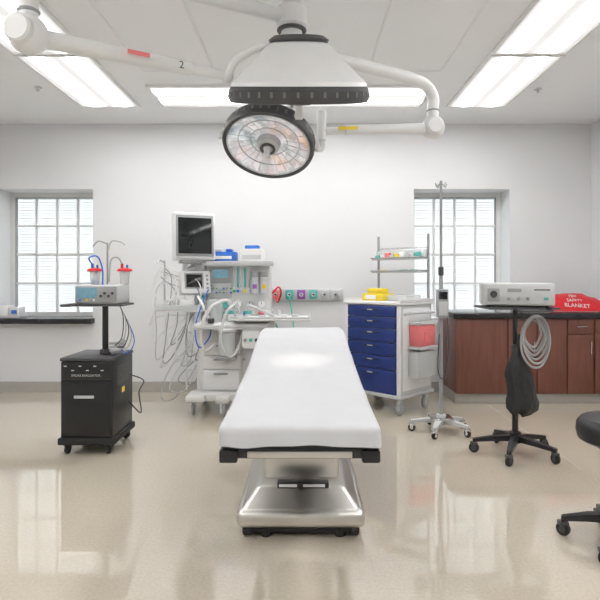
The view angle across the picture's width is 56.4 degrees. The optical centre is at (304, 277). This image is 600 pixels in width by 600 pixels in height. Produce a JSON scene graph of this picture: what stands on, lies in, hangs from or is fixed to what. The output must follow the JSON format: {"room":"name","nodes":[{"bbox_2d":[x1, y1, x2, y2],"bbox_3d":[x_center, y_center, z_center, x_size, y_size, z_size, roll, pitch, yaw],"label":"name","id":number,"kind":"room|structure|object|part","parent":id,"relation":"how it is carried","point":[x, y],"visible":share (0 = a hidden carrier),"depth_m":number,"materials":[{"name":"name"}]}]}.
{"room":"operating room","nodes":[
{"label":"operating room","id":0,"kind":"room"},
{"bbox_2d":[0,124,590,381],"bbox_3d":[-0.307,-0.220,6.320,6.886,2.940,0.360,0,0,0],"label":"wall","id":1,"kind":"structure","parent":0,"point":[320,225],"depth_m":6.14,"materials":[{"name":"paint"}]},
{"bbox_2d":[0,316,94,323],"bbox_3d":[-2.853,0.467,6.230,1.095,0.056,0.420,0,0,0],"label":"windowsill","id":2,"kind":"structure","parent":1,"relation":"attached to","point":[30,319],"depth_m":6.02,"materials":[{"name":"black stone"}]},
{"bbox_2d":[0,305,27,317],"bbox_3d":[-3.230,0.368,6.180,0.260,0.137,0.200,0,0,0],"label":"box","id":3,"kind":"object","parent":2,"relation":"on","point":[6,311],"visible":1,"depth_m":6.10,"materials":[{"name":"white cardboard"}]},
{"bbox_2d":[0,315,27,317],"bbox_3d":[-3.230,0.423,6.180,0.260,0.027,0.200,0,0,0],"label":"tray","id":4,"kind":"object","parent":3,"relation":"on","point":[1,316],"depth_m":6.09,"materials":[{"name":"grey plastic"}]},
{"bbox_2d":[11,193,92,315],"bbox_3d":[-2.853,-0.268,6.455,1.055,1.416,0.050,0,0,0],"label":"frame","id":5,"kind":"object","parent":1,"relation":"attached to","point":[13,195],"visible":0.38,"depth_m":6.43,"materials":[{"name":"white plastic"}]},
{"bbox_2d":[17,197,92,311],"bbox_3d":[-2.853,-0.268,6.455,0.955,1.316,0.030,0,0,0],"label":"muntins","id":6,"kind":"object","parent":1,"relation":"attached to","point":[36,225],"visible":0.82,"depth_m":6.44,"materials":[{"name":"white plastic"}]},
{"bbox_2d":[18,199,92,311],"bbox_3d":[-2.853,-0.271,6.505,1.075,1.462,0.010,0,0,0],"label":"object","id":7,"kind":"object","parent":1,"relation":"attached to","point":[21,206],"visible":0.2,"depth_m":6.50,"materials":[{"name":"white"}]},
{"bbox_2d":[18,202,92,309],"bbox_3d":[-2.852,-0.256,6.498,1.055,1.431,0.003,0,0,0],"label":"blind slat edges","id":8,"kind":"object","parent":7,"relation":"attached to","point":[18,202],"depth_m":6.50,"materials":[{"name":"white plastic"}]},
{"bbox_2d":[0,382,438,391],"bbox_3d":[-1.125,1.192,6.134,5.250,0.115,0.012,0,0,0],"label":"baseboard","id":9,"kind":"structure","parent":1,"relation":"attached to","point":[4,386],"depth_m":6.13,"materials":[{"name":"plastic"}]},
{"bbox_2d":[272,289,342,300],"bbox_3d":[-0.040,0.185,6.096,0.920,0.130,0.088,0,0,0],"label":"rail","id":10,"kind":"object","parent":1,"relation":"attached to","point":[295,294],"visible":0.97,"depth_m":6.09,"materials":[{"name":"grey plastic"}]},
{"bbox_2d":[272,290,279,298],"bbox_3d":[-0.320,0.180,6.101,0.090,0.100,0.022,0,0,0],"label":"outlet","id":11,"kind":"object","parent":10,"relation":"attached to","point":[277,291],"depth_m":6.09,"materials":[{"name":"red plastic"}]},
{"bbox_2d":[285,290,293,298],"bbox_3d":[-0.170,0.180,6.101,0.090,0.100,0.022,0,0,0],"label":"outlet","id":12,"kind":"object","parent":10,"relation":"attached to","point":[286,291],"depth_m":6.09,"materials":[{"name":"teal plastic"}]},
{"bbox_2d":[297,290,304,298],"bbox_3d":[-0.040,0.180,6.101,0.090,0.100,0.022,0,0,0],"label":"outlet","id":13,"kind":"object","parent":10,"relation":"attached to","point":[298,291],"depth_m":6.09,"materials":[{"name":"purple plastic"}]},
{"bbox_2d":[309,290,316,298],"bbox_3d":[0.090,0.180,6.101,0.090,0.100,0.022,0,0,0],"label":"outlet","id":14,"kind":"object","parent":10,"relation":"attached to","point":[310,291],"depth_m":6.09,"materials":[{"name":"teal plastic"}]},
{"bbox_2d":[320,290,327,298],"bbox_3d":[0.210,0.180,6.101,0.090,0.100,0.022,0,0,0],"label":"outlet","id":15,"kind":"object","parent":10,"relation":"attached to","point":[321,291],"depth_m":6.09,"materials":[{"name":"grey plastic"}]},
{"bbox_2d":[331,290,338,298],"bbox_3d":[0.330,0.180,6.101,0.090,0.100,0.022,0,0,0],"label":"outlet","id":16,"kind":"object","parent":10,"relation":"attached to","point":[332,291],"depth_m":6.09,"materials":[{"name":"grey plastic"}]},
{"bbox_2d":[414,199,493,311],"bbox_3d":[1.722,-0.271,6.505,1.073,1.462,0.010,0,0,0],"label":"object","id":17,"kind":"object","parent":1,"relation":"attached to","point":[417,206],"visible":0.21,"depth_m":6.50,"materials":[{"name":"white glass"}]},
{"bbox_2d":[414,202,493,309],"bbox_3d":[1.722,-0.256,6.498,1.053,1.431,0.003,0,0,0],"label":"blind slat edges","id":18,"kind":"object","parent":17,"relation":"attached to","point":[414,202],"depth_m":6.50,"materials":[{"name":"white plastic"}]},
{"bbox_2d":[414,197,494,310],"bbox_3d":[1.722,-0.268,6.455,0.953,1.316,0.030,0,0,0],"label":"muntins","id":19,"kind":"object","parent":1,"relation":"attached to","point":[433,225],"visible":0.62,"depth_m":6.44,"materials":[{"name":"white plastic"}]},
{"bbox_2d":[414,193,500,315],"bbox_3d":[1.722,-0.268,6.455,1.053,1.416,0.050,0,0,0],"label":"frame","id":20,"kind":"object","parent":1,"relation":"attached to","point":[497,195],"visible":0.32,"depth_m":6.43,"materials":[{"name":"white plastic"}]},
{"bbox_2d":[0,392,599,599],"bbox_3d":[-0.307,1.300,2.100,7.086,0.100,8.800,0,0,0],"label":"floor","id":21,"kind":"structure","parent":0,"point":[153,517],"depth_m":2.92,"materials":[{"name":"beige tile"}]},
{"bbox_2d":[58,240,143,453],"bbox_3d":[-1.506,0.481,4.190,0.543,1.539,0.500,0,0,0],"label":"cart","id":22,"kind":"object","parent":21,"relation":"on","point":[96,385],"visible":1,"depth_m":3.96,"materials":[{"name":"black metal"}]},
{"bbox_3d":[-1.733,0.200,4.160,0.089,0.018,0.292,0,0,0],"label":"shelf handle","id":23,"kind":"part","parent":22,"relation":"part of","materials":[{"name":"black metal"}]},
{"bbox_3d":[-1.545,0.925,3.957,0.330,0.370,0.010,0,0,0],"label":"door","id":24,"kind":"part","parent":22,"relation":"part of","materials":[{"name":"black metal"}]},
{"bbox_2d":[87,263,101,284],"bbox_3d":[-1.590,-0.030,4.240,0.114,0.160,0.114,0,0,0],"label":"bottle","id":25,"kind":"object","parent":22,"relation":"on","point":[94,272],"depth_m":4.21,"materials":[{"name":"clear plastic"}]},
{"bbox_3d":[-1.545,0.578,4.190,0.380,0.025,0.470,0,0,0],"label":"plate","id":26,"kind":"part","parent":22,"relation":"part of","materials":[{"name":"black metal"}]},
{"bbox_2d":[70,302,133,305],"bbox_3d":[-1.505,0.197,4.180,0.370,0.017,0.300,0,0,0],"label":"shelf","id":27,"kind":"object","parent":22,"relation":"attached to","point":[77,303],"depth_m":4.04,"materials":[{"name":"black metal"}]},
{"bbox_2d":[117,263,131,284],"bbox_3d":[-1.365,-0.030,4.240,0.114,0.160,0.114,0,0,0],"label":"bottle","id":28,"kind":"object","parent":22,"relation":"on","point":[124,272],"depth_m":4.21,"materials":[{"name":"clear plastic"}]},
{"bbox_3d":[-1.323,0.900,4.376,0.123,0.309,0.077,0,0,-26],"label":"power cord","id":29,"kind":"part","parent":22,"relation":"part of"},
{"bbox_2d":[149,211,310,417],"bbox_3d":[-0.708,0.313,5.452,1.535,1.874,1.181,0,0,0],"label":"machine","id":30,"kind":"object","parent":21,"relation":"on","point":[232,305],"visible":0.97,"depth_m":5.21,"materials":[{"name":"white plastic"}]},
{"bbox_2d":[156,305,196,309],"bbox_3d":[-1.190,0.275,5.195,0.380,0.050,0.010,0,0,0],"label":"tray","id":31,"kind":"object","parent":30,"relation":"on","point":[158,307],"depth_m":5.19,"materials":[{"name":"grey plastic"}]},
{"bbox_3d":[-1.181,0.862,5.399,0.370,0.629,0.211,0,0,0],"label":"floor cord","id":32,"kind":"part","parent":30,"relation":"part of","materials":[{"name":"grey plastic"}]},
{"bbox_2d":[157,310,203,311],"bbox_3d":[-1.165,0.310,5.325,0.430,0.020,0.250,0,0,0],"label":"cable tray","id":33,"kind":"object","parent":30,"relation":"on","point":[157,310],"depth_m":5.20,"materials":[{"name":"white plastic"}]},
{"bbox_3d":[-1.131,0.873,5.399,0.310,0.454,0.211,0,0,0],"label":"floor cord","id":34,"kind":"part","parent":30,"relation":"part of","materials":[{"name":"white plastic"}]},
{"bbox_3d":[-1.120,0.690,5.300,0.018,0.740,0.018,0,0,0],"label":"rack post","id":35,"kind":"part","parent":30,"relation":"part of","materials":[{"name":"white plastic"}]},
{"bbox_3d":[-1.064,0.887,5.380,0.323,0.282,0.060,0,0,-40],"label":"floor cord","id":36,"kind":"part","parent":30,"relation":"part of","materials":[{"name":"grey plastic"}]},
{"bbox_3d":[-1.053,-0.133,5.360,0.250,0.155,0.098,0,0,-39],"label":"monitor arm","id":37,"kind":"part","parent":30,"relation":"part of","materials":[{"name":"white plastic"}]},
{"bbox_3d":[-0.840,0.383,5.000,0.060,0.045,0.060,0,0,0],"label":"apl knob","id":38,"kind":"part","parent":30,"relation":"part of","materials":[{"name":"black plastic"}]},
{"bbox_3d":[-0.810,0.040,5.374,0.220,0.300,0.016,0,0,0],"label":"panel","id":39,"kind":"part","parent":30,"relation":"part of","materials":[{"name":"grey plastic"}]},
{"bbox_3d":[-0.770,0.650,5.170,0.340,0.120,0.024,0,0,0],"label":"drawer","id":40,"kind":"part","parent":30,"relation":"part of","materials":[{"name":"white plastic"}]},
{"bbox_3d":[-0.770,0.780,5.170,0.340,0.120,0.024,0,0,0],"label":"drawer","id":41,"kind":"part","parent":30,"relation":"part of","materials":[{"name":"white plastic"}]},
{"bbox_3d":[-0.770,0.940,5.170,0.340,0.180,0.024,0,0,0],"label":"drawer","id":42,"kind":"part","parent":30,"relation":"part of","materials":[{"name":"white plastic"}]},
{"bbox_2d":[218,332,235,356],"bbox_3d":[-0.700,0.590,5.040,0.160,0.220,0.160,0,0,0],"label":"canister","id":43,"kind":"object","parent":30,"relation":"on","point":[228,338],"depth_m":4.97,"materials":[{"name":"white plastic"}]},
{"bbox_3d":[-0.655,0.450,4.986,0.680,0.020,0.028,0,0,0],"label":"desk trim","id":44,"kind":"part","parent":30,"relation":"part of","materials":[{"name":"grey plastic"}]},
{"bbox_3d":[-0.490,0.820,5.175,0.180,0.380,0.020,0,0,0],"label":"access panel","id":45,"kind":"part","parent":30,"relation":"part of","materials":[{"name":"grey plastic"}]},
{"bbox_2d":[245,310,275,330],"bbox_3d":[-0.415,0.475,5.250,0.270,0.350,0.300,0,0,0],"label":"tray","id":46,"kind":"object","parent":30,"relation":"on","point":[255,313],"depth_m":5.13,"materials":[{"name":"white plastic"}]},
{"bbox_2d":[230,316,310,320],"bbox_3d":[-0.305,0.367,5.100,0.710,0.025,0.400,0,0,0],"label":"tray","id":47,"kind":"object","parent":30,"relation":"on","point":[232,318],"depth_m":4.90,"materials":[{"name":"white plastic"}]},
{"bbox_2d":[219,327,381,536],"bbox_3d":[-0.017,0.807,3.123,0.645,0.886,2.095,0,0,0],"label":"table","id":48,"kind":"object","parent":21,"relation":"on","point":[300,408],"visible":1,"depth_m":2.69,"materials":[{"name":"white fabric"}]},
{"bbox_3d":[-0.020,0.672,2.132,0.400,0.025,0.008,0,0,0],"label":"bar plate","id":49,"kind":"part","parent":48,"relation":"part of","materials":[{"name":"silver metal"}]},
{"bbox_2d":[343,233,437,414],"bbox_3d":[0.849,0.410,5.408,0.570,1.680,0.810,0,0,-45],"label":"cart","id":50,"kind":"object","parent":21,"relation":"on","point":[390,337],"visible":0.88,"depth_m":5.20,"materials":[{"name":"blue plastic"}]},
{"bbox_3d":[0.417,0.665,5.492,0.022,0.830,0.040,0,0,-45],"label":"post","id":51,"kind":"part","parent":50,"relation":"part of","materials":[{"name":"white plastic"}]},
{"bbox_3d":[0.626,0.654,5.270,0.030,0.119,0.566,0,0,-45],"label":"drawer","id":52,"kind":"part","parent":50,"relation":"part of","materials":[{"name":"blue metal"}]},
{"bbox_3d":[0.626,0.529,5.270,0.030,0.119,0.566,0,0,-45],"label":"drawer","id":53,"kind":"part","parent":50,"relation":"part of","materials":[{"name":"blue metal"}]},
{"bbox_3d":[0.626,0.414,5.270,0.030,0.099,0.566,0,0,-45],"label":"drawer","id":54,"kind":"part","parent":50,"relation":"part of","materials":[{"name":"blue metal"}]},
{"bbox_3d":[0.626,0.309,5.270,0.030,0.099,0.566,0,0,-45],"label":"drawer","id":55,"kind":"part","parent":50,"relation":"part of","materials":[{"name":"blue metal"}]},
{"bbox_3d":[0.626,0.779,5.270,0.030,0.119,0.566,0,0,-45],"label":"drawer","id":56,"kind":"part","parent":50,"relation":"part of","materials":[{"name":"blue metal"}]},
{"bbox_3d":[0.626,0.955,5.270,0.030,0.219,0.566,0,0,-45],"label":"drawer","id":57,"kind":"part","parent":50,"relation":"part of","materials":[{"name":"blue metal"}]},
{"bbox_3d":[0.768,-0.090,5.836,0.026,0.680,0.026,0,0,45],"label":"shelf post","id":58,"kind":"part","parent":50,"relation":"part of","materials":[{"name":"grey plastic"}]},
{"bbox_3d":[0.931,-0.200,5.575,0.138,0.016,0.616,0,0,-45],"label":"shelf rail","id":59,"kind":"part","parent":50,"relation":"part of","materials":[{"name":"grey plastic"}]},
{"bbox_3d":[0.931,-0.070,5.575,0.138,0.016,0.616,0,0,-45],"label":"shelf rail","id":60,"kind":"part","parent":50,"relation":"part of","materials":[{"name":"grey plastic"}]},
{"bbox_3d":[0.848,0.665,5.061,0.040,0.830,0.022,0,0,45],"label":"post","id":61,"kind":"part","parent":50,"relation":"part of","materials":[{"name":"white plastic"}]},
{"bbox_2d":[372,258,427,260],"bbox_3d":[0.944,-0.186,5.588,0.600,0.012,0.140,0,0,45],"label":"shelf","id":62,"kind":"object","parent":50,"relation":"attached to","point":[374,259],"depth_m":5.54,"materials":[{"name":"grey metal"}]},
{"bbox_2d":[372,271,427,272],"bbox_3d":[0.944,-0.056,5.588,0.600,0.012,0.140,0,0,45],"label":"shelf","id":63,"kind":"object","parent":50,"relation":"attached to","point":[372,271],"depth_m":5.50,"materials":[{"name":"grey plastic"}]},
{"bbox_3d":[0.980,-0.300,5.624,0.600,0.014,0.014,0,0,45],"label":"rail","id":64,"kind":"part","parent":50,"relation":"part of","materials":[{"name":"silver metal"}]},
{"bbox_2d":[387,294,420,300],"bbox_3d":[0.948,0.190,5.351,0.220,0.060,0.250,0,0,45],"label":"clear tray","id":65,"kind":"object","parent":50,"relation":"on","point":[390,297],"depth_m":5.28,"materials":[{"name":"plastic"}]},
{"bbox_3d":[1.044,0.655,5.227,0.008,0.750,0.450,0,0,45],"label":"panel","id":66,"kind":"part","parent":50,"relation":"part of","materials":[{"name":"white plastic"}]},
{"bbox_3d":[1.068,0.325,5.196,0.424,0.033,0.073,0,0,-45],"label":"push handle","id":67,"kind":"part","parent":50,"relation":"part of","materials":[{"name":"grey plastic"}]},
{"bbox_3d":[1.090,0.415,5.174,0.127,0.030,0.280,0,0,45],"label":"sharp lid","id":68,"kind":"part","parent":50,"relation":"part of","materials":[{"name":"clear plastic"}]},
{"bbox_3d":[1.192,-0.090,5.412,0.026,0.680,0.026,0,0,-45],"label":"shelf post","id":69,"kind":"part","parent":50,"relation":"part of","materials":[{"name":"grey plastic"}]},
{"bbox_2d":[408,181,470,439],"bbox_3d":[1.092,0.230,4.561,0.497,2.040,0.498,0,0,0],"label":"pole","id":70,"kind":"object","parent":21,"relation":"on","point":[439,419],"visible":1,"depth_m":4.53,"materials":[{"name":"grey metal"}]},
{"bbox_3d":[0.986,1.155,4.565,0.240,0.054,0.056,0,0,7],"label":"leg","id":71,"kind":"part","parent":70,"relation":"part of","materials":[{"name":"grey plastic"}]},
{"bbox_3d":[1.054,1.155,4.442,0.056,0.054,0.240,0,0,25],"label":"leg","id":72,"kind":"part","parent":70,"relation":"part of","materials":[{"name":"grey plastic"}]},
{"bbox_3d":[1.105,1.135,4.550,0.180,0.020,0.180,0,0,0],"label":"weight plate","id":73,"kind":"part","parent":70,"relation":"part of","materials":[{"name":"silver metal"}]},
{"bbox_3d":[1.116,0.559,4.516,0.095,0.519,0.022,0,0,14],"label":"pump cord","id":74,"kind":"part","parent":70,"relation":"part of","materials":[{"name":"white plastic"}]},
{"bbox_3d":[1.105,0.245,4.473,0.070,0.110,0.005,0,0,0],"label":"pump door","id":75,"kind":"part","parent":70,"relation":"part of","materials":[{"name":"grey plastic"}]},
{"bbox_3d":[1.192,1.155,4.468,0.240,0.054,0.056,0,0,43],"label":"leg","id":76,"kind":"part","parent":70,"relation":"part of","materials":[{"name":"grey plastic"}]},
{"bbox_3d":[1.210,1.155,4.607,0.240,0.054,0.056,0,0,-29],"label":"leg","id":77,"kind":"part","parent":70,"relation":"part of","materials":[{"name":"grey plastic"}]},
{"bbox_2d":[469,283,560,465],"bbox_3d":[1.465,0.642,3.977,0.583,1.215,0.603,0,0,9],"label":"stand","id":78,"kind":"object","parent":21,"relation":"on","point":[521,398],"visible":1,"depth_m":3.84,"materials":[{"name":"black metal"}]},
{"bbox_3d":[1.347,1.140,3.996,0.290,0.064,0.056,0,0,10],"label":"leg","id":79,"kind":"part","parent":78,"relation":"part of","materials":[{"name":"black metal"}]},
{"bbox_3d":[1.291,0.115,3.834,0.080,0.090,0.008,0,0,14],"label":"socket panel","id":80,"kind":"part","parent":78,"relation":"part of","materials":[{"name":"grey plastic"}]},
{"bbox_2d":[490,291,496,297],"bbox_3d":[1.289,0.110,3.827,0.048,0.048,0.015,0,0,14],"label":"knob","id":81,"kind":"object","parent":78,"relation":"attached to","point":[493,294],"depth_m":3.82,"materials":[{"name":"grey plastic"}]},
{"bbox_3d":[1.470,1.140,4.114,0.056,0.064,0.290,0,0,-8],"label":"leg","id":82,"kind":"part","parent":78,"relation":"part of","materials":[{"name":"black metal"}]},
{"bbox_3d":[1.421,1.140,3.842,0.056,0.064,0.290,0,0,28],"label":"leg","id":83,"kind":"part","parent":78,"relation":"part of","materials":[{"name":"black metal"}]},
{"bbox_3d":[1.482,0.319,3.910,0.026,0.204,0.081,0,0,24],"label":"bag cord","id":84,"kind":"part","parent":78,"relation":"part of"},
{"bbox_3d":[1.621,1.140,4.033,0.290,0.064,0.056,0,0,-26],"label":"leg","id":85,"kind":"part","parent":78,"relation":"part of","materials":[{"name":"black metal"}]},
{"bbox_3d":[1.540,0.216,3.747,0.245,0.027,0.088,0,0,0],"label":"platform handle","id":86,"kind":"part","parent":78,"relation":"part of","materials":[{"name":"black metal"}]},
{"bbox_3d":[1.590,1.140,3.865,0.056,0.064,0.290,0,0,-44],"label":"leg","id":87,"kind":"part","parent":78,"relation":"part of","materials":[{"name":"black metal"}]},
{"bbox_2d":[443,310,599,402],"bbox_3d":[2.291,0.797,5.815,1.661,0.904,0.620,0,0,0],"label":"base cabinet","id":88,"kind":"object","parent":21,"relation":"on","point":[480,341],"visible":0.82,"depth_m":5.54,"materials":[{"name":"brown wood"}]},
{"bbox_3d":[1.750,0.775,5.551,0.494,0.730,0.022,0,0,0],"label":"door panel","id":89,"kind":"part","parent":88,"relation":"part of","materials":[{"name":"brown wood"}]},
{"bbox_3d":[2.150,0.775,5.551,0.274,0.730,0.022,0,0,0],"label":"door panel","id":90,"kind":"part","parent":88,"relation":"part of","materials":[{"name":"brown wood"}]},
{"bbox_2d":[449,310,599,318],"bbox_3d":[2.291,0.372,5.817,1.661,0.055,0.615,0,0,0],"label":"countertop","id":91,"kind":"structure","parent":88,"relation":"on","point":[456,314],"depth_m":5.51,"materials":[{"name":"black stone"}]},
{"bbox_2d":[551,293,599,310],"bbox_3d":[2.779,0.229,5.747,0.628,0.213,0.258,0,0,0],"label":"bag","id":92,"kind":"object","parent":91,"relation":"on","point":[565,301],"visible":0.95,"depth_m":5.70,"materials":[{"name":"plastic"}]},
{"bbox_3d":[2.445,0.775,5.551,0.284,0.730,0.022,0,0,0],"label":"door panel","id":93,"kind":"part","parent":88,"relation":"part of","materials":[{"name":"brown wood"}]},
{"bbox_3d":[2.730,0.480,5.551,0.254,0.140,0.022,0,0,0],"label":"drawer","id":94,"kind":"part","parent":88,"relation":"part of","materials":[{"name":"brown wood"}]},
{"bbox_3d":[2.730,0.850,5.551,0.254,0.580,0.022,0,0,0],"label":"cab door","id":95,"kind":"part","parent":88,"relation":"part of","materials":[{"name":"brown wood"}]},
{"bbox_3d":[2.993,0.480,5.551,0.239,0.140,0.022,0,0,0],"label":"drawer","id":96,"kind":"part","parent":88,"relation":"part of","materials":[{"name":"brown wood"}]},
{"bbox_3d":[2.993,0.850,5.551,0.239,0.580,0.022,0,0,0],"label":"cab door","id":97,"kind":"part","parent":88,"relation":"part of","materials":[{"name":"brown wood"}]},
{"bbox_2d":[490,406,599,482],"bbox_3d":[1.802,1.250,1.650,0.004,0.001,7.700,0,0,0],"label":"trim","id":98,"kind":"structure","parent":21,"relation":"on","point":[490,406],"depth_m":3.84,"materials":[{"name":"plastic"}]},
{"bbox_2d":[556,411,599,561],"bbox_3d":[1.487,0.950,2.634,0.520,0.600,0.519,0,0,0],"label":"stool","id":99,"kind":"object","parent":21,"relation":"on","point":[587,426],"visible":1,"depth_m":2.65,"materials":[{"name":"black leather"}]},
{"bbox_3d":[1.362,1.138,2.673,0.250,0.080,0.056,0,0,25],"label":"leg","id":100,"kind":"part","parent":99,"relation":"part of","materials":[{"name":"black plastic"}]},
{"bbox_3d":[1.475,0.710,2.620,0.380,0.120,0.380,0,0,0],"label":"seat","id":101,"kind":"part","parent":99,"relation":"part of","materials":[{"name":"black leather"}]},
{"bbox_2d":[0,0,599,123],"bbox_3d":[-0.307,-1.740,2.100,7.086,0.100,8.800,0,0,0],"label":"ceiling","id":102,"kind":"structure","parent":0,"point":[570,92],"depth_m":4.74,"materials":[{"name":"paint"}]},
{"bbox_2d":[0,0,73,54],"bbox_3d":[-1.905,-1.681,3.555,0.586,0.018,1.286,0,0,0],"label":"frame","id":103,"kind":"object","parent":102,"relation":"attached to","point":[42,6],"visible":0.64,"depth_m":3.79,"materials":[{"name":"white metal"}]},
{"bbox_2d":[0,0,64,51],"bbox_3d":[-1.905,-1.685,3.555,0.530,0.008,1.230,0,0,0],"label":"lens","id":104,"kind":"object","parent":103,"relation":"attached to","point":[7,7],"visible":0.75,"depth_m":3.64,"materials":[{"name":"grey plastic"}]},
{"bbox_2d":[13,55,140,107],"bbox_3d":[-1.905,-1.681,4.855,0.586,0.018,1.286,0,0,0],"label":"frame","id":105,"kind":"object","parent":102,"relation":"attached to","point":[94,60],"visible":0.82,"depth_m":4.74,"materials":[{"name":"white metal"}]},
{"bbox_2d":[20,57,135,105],"bbox_3d":[-1.905,-1.685,4.855,0.530,0.008,1.230,0,0,0],"label":"lens","id":106,"kind":"object","parent":105,"relation":"attached to","point":[80,78],"visible":0.79,"depth_m":4.74,"materials":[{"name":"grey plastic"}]},
{"bbox_2d":[88,0,212,71],"bbox_3d":[-1.025,-1.685,3.925,0.580,0.010,1.280,0,0,0],"label":"ceiling panel","id":107,"kind":"object","parent":102,"relation":"attached to","point":[167,28],"depth_m":3.76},
{"bbox_2d":[145,85,293,107],"bbox_3d":[-0.755,-1.681,5.195,1.286,0.018,0.606,0,0,0],"label":"frame","id":108,"kind":"object","parent":102,"relation":"attached to","point":[148,87],"visible":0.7,"depth_m":4.92,"materials":[{"name":"white metal"}]},
{"bbox_2d":[151,88,289,105],"bbox_3d":[-0.755,-1.685,5.195,1.230,0.008,0.550,0,0,0],"label":"lens","id":109,"kind":"object","parent":108,"relation":"attached to","point":[167,96],"visible":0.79,"depth_m":5.19,"materials":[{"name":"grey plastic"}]},
{"bbox_2d":[3,0,444,177],"bbox_3d":[-0.181,-1.158,2.905,1.090,1.063,2.260,0,0,36],"label":"light","id":110,"kind":"object","parent":102,"relation":"hanging from","point":[265,137],"visible":1,"depth_m":2.69,"materials":[{"name":"white plastic"}]},
{"bbox_3d":[-1.160,-1.205,2.350,0.080,0.430,0.080,0,0,0],"label":"arm post","id":111,"kind":"part","parent":110,"relation":"part of","materials":[{"name":"white plastic"}]},
{"bbox_3d":[-0.615,-1.370,2.650,1.244,0.076,0.076,0,0,-29],"label":"arm","id":112,"kind":"part","parent":110,"relation":"part of","materials":[{"name":"white plastic"}]},
{"bbox_3d":[-0.223,-0.730,3.276,0.052,0.075,0.052,7,-31,0],"label":"handle","id":113,"kind":"part","parent":110,"relation":"part of","materials":[{"name":"white plastic"}]},
{"bbox_3d":[-0.030,-0.830,2.796,0.052,0.075,0.052,0,19,0],"label":"handle","id":114,"kind":"part","parent":110,"relation":"part of","materials":[{"name":"white plastic"}]},
{"bbox_3d":[0.100,-0.920,3.380,0.056,0.180,0.056,0,0,0],"label":"arm post","id":115,"kind":"part","parent":110,"relation":"part of","materials":[{"name":"white plastic"}]},
{"bbox_3d":[0.384,-1.099,3.233,1.071,0.297,0.077,0,0,-32],"label":"arm","id":116,"kind":"part","parent":110,"relation":"part of","materials":[{"name":"white plastic"}]},
{"bbox_2d":[290,85,434,107],"bbox_3d":[0.495,-1.681,5.195,1.286,0.018,0.606,0,0,0],"label":"frame","id":117,"kind":"object","parent":102,"relation":"attached to","point":[368,86],"visible":0.48,"depth_m":5.47,"materials":[{"name":"white metal"}]},
{"bbox_2d":[304,88,425,105],"bbox_3d":[0.495,-1.685,5.195,1.230,0.008,0.550,0,0,0],"label":"lens","id":118,"kind":"object","parent":117,"relation":"attached to","point":[378,96],"visible":0.43,"depth_m":5.25,"materials":[{"name":"white plastic"}]},
{"bbox_2d":[371,0,488,71],"bbox_3d":[0.815,-1.685,3.925,0.600,0.010,1.280,0,0,0],"label":"ceiling panel","id":119,"kind":"object","parent":102,"relation":"attached to","point":[415,35],"depth_m":3.83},
{"bbox_2d":[446,53,565,107],"bbox_3d":[1.675,-1.681,4.855,0.576,0.018,1.286,0,0,0],"label":"frame","id":120,"kind":"object","parent":102,"relation":"attached to","point":[489,56],"visible":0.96,"depth_m":4.69,"materials":[{"name":"white metal"}]},
{"bbox_2d":[451,57,558,105],"bbox_3d":[1.675,-1.685,4.855,0.520,0.008,1.230,0,0,0],"label":"lens","id":121,"kind":"object","parent":120,"relation":"attached to","point":[500,79],"visible":0.86,"depth_m":4.74,"materials":[{"name":"white plastic"}]},
{"bbox_2d":[490,0,599,54],"bbox_3d":[1.675,-1.681,3.555,0.576,0.018,1.286,0,0,0],"label":"frame","id":122,"kind":"object","parent":102,"relation":"attached to","point":[533,3],"visible":1,"depth_m":3.95,"materials":[{"name":"white metal"}]},
{"bbox_2d":[497,0,599,51],"bbox_3d":[1.675,-1.685,3.555,0.520,0.008,1.230,0,0,0],"label":"lens","id":123,"kind":"object","parent":122,"relation":"attached to","point":[551,25],"visible":1,"depth_m":3.74,"materials":[{"name":"white plastic"}]},
{"bbox_2d":[591,119,599,299],"bbox_3d":[3.186,-0.220,2.150,0.100,2.940,8.700,0,0,0],"label":"wall","id":124,"kind":"structure","parent":0,"point":[595,127],"depth_m":6.04,"materials":[{"name":"paint"}]}
]}

